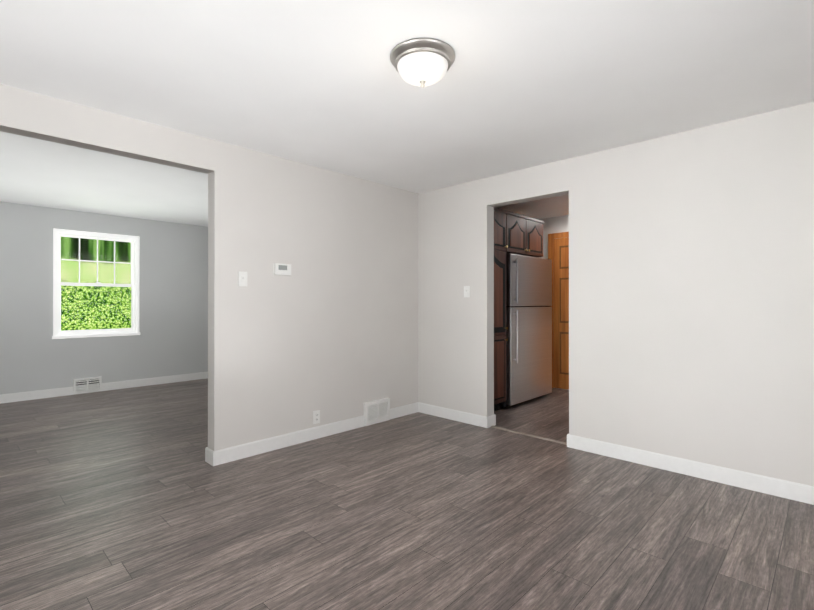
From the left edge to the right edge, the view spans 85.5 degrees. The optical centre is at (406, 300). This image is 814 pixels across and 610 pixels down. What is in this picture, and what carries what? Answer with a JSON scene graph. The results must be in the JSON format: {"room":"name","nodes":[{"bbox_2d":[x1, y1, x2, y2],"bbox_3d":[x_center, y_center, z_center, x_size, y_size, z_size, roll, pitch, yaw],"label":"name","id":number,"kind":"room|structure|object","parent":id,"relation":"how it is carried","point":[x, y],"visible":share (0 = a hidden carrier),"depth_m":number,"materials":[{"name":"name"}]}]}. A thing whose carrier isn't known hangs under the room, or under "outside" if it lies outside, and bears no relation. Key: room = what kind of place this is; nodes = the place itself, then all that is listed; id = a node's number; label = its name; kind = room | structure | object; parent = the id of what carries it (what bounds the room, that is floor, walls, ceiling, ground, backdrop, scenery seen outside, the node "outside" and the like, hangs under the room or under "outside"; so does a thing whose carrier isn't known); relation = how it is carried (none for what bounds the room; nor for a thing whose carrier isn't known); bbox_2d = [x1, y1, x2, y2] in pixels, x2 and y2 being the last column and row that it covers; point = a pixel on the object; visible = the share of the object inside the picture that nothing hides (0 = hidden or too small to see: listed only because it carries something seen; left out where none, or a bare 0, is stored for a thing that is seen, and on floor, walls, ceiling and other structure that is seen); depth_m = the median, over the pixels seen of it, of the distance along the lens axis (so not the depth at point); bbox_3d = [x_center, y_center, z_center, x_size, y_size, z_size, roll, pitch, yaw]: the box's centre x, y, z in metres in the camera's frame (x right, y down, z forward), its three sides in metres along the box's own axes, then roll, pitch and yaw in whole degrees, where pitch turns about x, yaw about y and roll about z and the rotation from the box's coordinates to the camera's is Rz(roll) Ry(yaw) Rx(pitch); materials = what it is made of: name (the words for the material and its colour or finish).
{"room":"empty dining room","nodes":[
{"label":"empty dining room","id":0,"kind":"room"},
{"bbox_2d":[0,202,207,394],"bbox_3d":[-3.642,0.023,6.727,0.120,2.440,7.350,0,0,44],"label":"wall","id":1,"kind":"structure","parent":0,"point":[171,339],"depth_m":6.05,"materials":[{"name":"paint"}]},
{"bbox_2d":[73,376,101,394],"bbox_3d":[-4.300,1.136,5.927,0.040,0.201,0.310,0,0,44],"label":"air vent","id":2,"kind":"object","parent":1,"relation":"in","point":[87,382],"visible":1,"depth_m":5.92,"materials":[{"name":"white plastic"}]},
{"bbox_2d":[52,228,139,338],"bbox_3d":[-4.260,-0.221,6.067,0.150,1.425,1.000,0,0,44],"label":"room window","id":3,"kind":"structure","parent":1,"relation":"in","point":[58,234],"depth_m":6.01,"materials":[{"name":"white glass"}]},
{"bbox_2d":[0,372,207,403],"bbox_3d":[-3.584,1.189,6.687,0.014,0.108,7.320,0,0,44],"label":"baseboard","id":4,"kind":"structure","parent":1,"relation":"attached to","point":[48,393],"depth_m":6.11,"materials":[{"name":"white wood"}]},
{"bbox_2d":[0,125,214,173],"bbox_3d":[-2.440,-0.982,2.362,0.120,0.002,2.740,0,0,44],"label":"soffit","id":5,"kind":"structure","parent":0,"point":[22,132],"depth_m":2.83,"materials":[{"name":"paint"}]},
{"bbox_2d":[0,84,417,450],"bbox_3d":[-0.838,0.015,4.017,0.120,2.440,7.350,0,0,44],"label":"wall","id":6,"kind":"structure","parent":0,"point":[328,327],"depth_m":3.75,"materials":[{"name":"paint"}]},
{"bbox_2d":[205,447,207,462],"bbox_3d":[0.068,1.184,5.033,0.034,0.108,4.624,0,0,44],"label":"baseboard","id":7,"kind":"structure","parent":6,"relation":"attached to","point":[206,449],"depth_m":3.36,"materials":[{"name":"white wood"}]},
{"bbox_2d":[238,271,246,285],"bbox_3d":[-1.284,-0.172,3.454,0.020,0.116,0.072,0,0,44],"label":"light switch","id":8,"kind":"object","parent":6,"relation":"attached to","point":[242,278],"visible":1,"depth_m":3.45,"materials":[{"name":"white plastic"}]},
{"bbox_2d":[274,263,290,274],"bbox_3d":[-1.044,-0.265,3.695,0.030,0.093,0.150,0,0,44],"label":"thermostat","id":9,"kind":"object","parent":6,"relation":"attached to","point":[282,269],"visible":1,"depth_m":3.68,"materials":[{"name":"white plastic"}]},
{"bbox_2d":[208,402,419,465],"bbox_3d":[-0.659,1.181,4.102,0.014,0.108,2.274,0,0,44],"label":"baseboard","id":10,"kind":"structure","parent":6,"relation":"attached to","point":[226,455],"depth_m":3.76,"materials":[{"name":"white wood"}]},
{"bbox_2d":[313,410,319,423],"bbox_3d":[-0.811,1.042,3.947,0.009,0.115,0.072,0,0,44],"label":"outlet","id":11,"kind":"object","parent":6,"relation":"attached to","point":[316,417],"visible":1,"depth_m":3.94,"materials":[{"name":"white plastic"}]},
{"bbox_2d":[364,398,389,425],"bbox_3d":[-0.301,1.120,4.454,0.040,0.224,0.330,0,0,44],"label":"air vent","id":12,"kind":"object","parent":6,"relation":"in","point":[376,411],"visible":1,"depth_m":4.44,"materials":[{"name":"white plastic"}]},
{"bbox_2d":[0,378,813,609],"bbox_3d":[-0.399,1.293,3.589,9.140,0.120,7.590,0,0,44],"label":"floor","id":13,"kind":"structure","parent":0,"point":[125,499],"depth_m":2.45,"materials":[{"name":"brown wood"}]},
{"bbox_2d":[494,207,509,410],"bbox_3d":[0.686,0.108,4.990,0.648,2.260,0.621,0,0,44],"label":"tall cabinet","id":14,"kind":"object","parent":13,"relation":"on","point":[501,217],"depth_m":4.89,"materials":[{"name":"brown wood"}]},
{"bbox_2d":[500,254,551,407],"bbox_3d":[1.310,0.346,5.567,0.732,1.787,1.015,0,0,44],"label":"fridge","id":15,"kind":"object","parent":13,"relation":"on","point":[528,334],"visible":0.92,"depth_m":5.27,"materials":[{"name":"silver metal"}]},
{"bbox_2d":[491,426,566,444],"bbox_3d":[1.117,1.230,4.050,0.788,0.009,0.050,0,0,44],"label":"threshold","id":16,"kind":"object","parent":13,"relation":"on","point":[531,435],"visible":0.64,"depth_m":4.02,"materials":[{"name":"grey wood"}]},
{"bbox_2d":[0,0,813,226],"bbox_3d":[-0.399,-1.257,3.597,9.140,0.100,7.590,0,0,44],"label":"ceiling","id":17,"kind":"structure","parent":0,"point":[519,85],"depth_m":2.43,"materials":[{"name":"paint"}]},
{"bbox_2d":[390,38,454,87],"bbox_3d":[0.077,-1.135,2.186,0.324,0.151,0.324,0,0,44],"label":"ceiling light","id":18,"kind":"object","parent":17,"relation":"attached to","point":[422,62],"visible":1,"depth_m":2.10,"materials":[{"name":"white glass"}]},
{"bbox_2d":[510,212,543,257],"bbox_3d":[1.210,-0.790,5.535,0.648,0.460,0.885,0,0,44],"label":"upper cabinet","id":19,"kind":"object","parent":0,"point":[516,233],"depth_m":5.32,"materials":[{"name":"brown wood"}]},
{"bbox_2d":[538,215,568,389],"bbox_3d":[2.153,0.022,6.320,9.020,2.440,0.120,0,0,44],"label":"wall","id":20,"kind":"structure","parent":0,"point":[558,224],"depth_m":6.31,"materials":[{"name":"paint"}]},
{"bbox_2d":[548,232,568,389],"bbox_3d":[2.356,0.139,5.983,0.950,2.205,0.075,0,0,44],"label":"door","id":21,"kind":"structure","parent":20,"relation":"in","point":[558,251],"depth_m":6.20,"materials":[{"name":"brown wood"}]},
{"bbox_2d":[418,102,813,485],"bbox_3d":[1.966,0.012,3.233,5.000,2.440,0.120,0,0,44],"label":"wall","id":22,"kind":"structure","parent":0,"point":[691,294],"depth_m":3.19,"materials":[{"name":"paint"}]},
{"bbox_2d":[420,402,491,427],"bbox_3d":[0.461,1.182,4.591,0.904,0.108,0.014,0,0,44],"label":"baseboard","id":23,"kind":"structure","parent":22,"relation":"attached to","point":[469,418],"depth_m":4.53,"materials":[{"name":"white wood"}]},
{"bbox_2d":[464,286,469,296],"bbox_3d":[0.601,-0.094,4.455,0.072,0.116,0.020,0,0,44],"label":"light switch","id":24,"kind":"object","parent":22,"relation":"attached to","point":[466,291],"visible":1,"depth_m":4.45,"materials":[{"name":"white plastic"}]},
{"bbox_2d":[567,434,813,504],"bbox_3d":[2.525,1.176,2.596,3.254,0.108,0.014,0,0,44],"label":"baseboard","id":25,"kind":"structure","parent":22,"relation":"attached to","point":[799,492],"depth_m":3.06,"materials":[{"name":"white wood"}]},
{"bbox_3d":[0.126,1.400,4.923,60.000,0.075,60.000,0,0,44],"label":"ground","id":26,"kind":"structure","parent":0,"visible":0},
{"bbox_2d":[61,237,130,330],"bbox_3d":[-8.448,-2.187,9.050,0.050,7.125,26.000,0,0,44],"label":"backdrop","id":27,"kind":"object","parent":26,"relation":"on","point":[74,306],"depth_m":10.23,"materials":[{"name":"green plant"}]}
]}

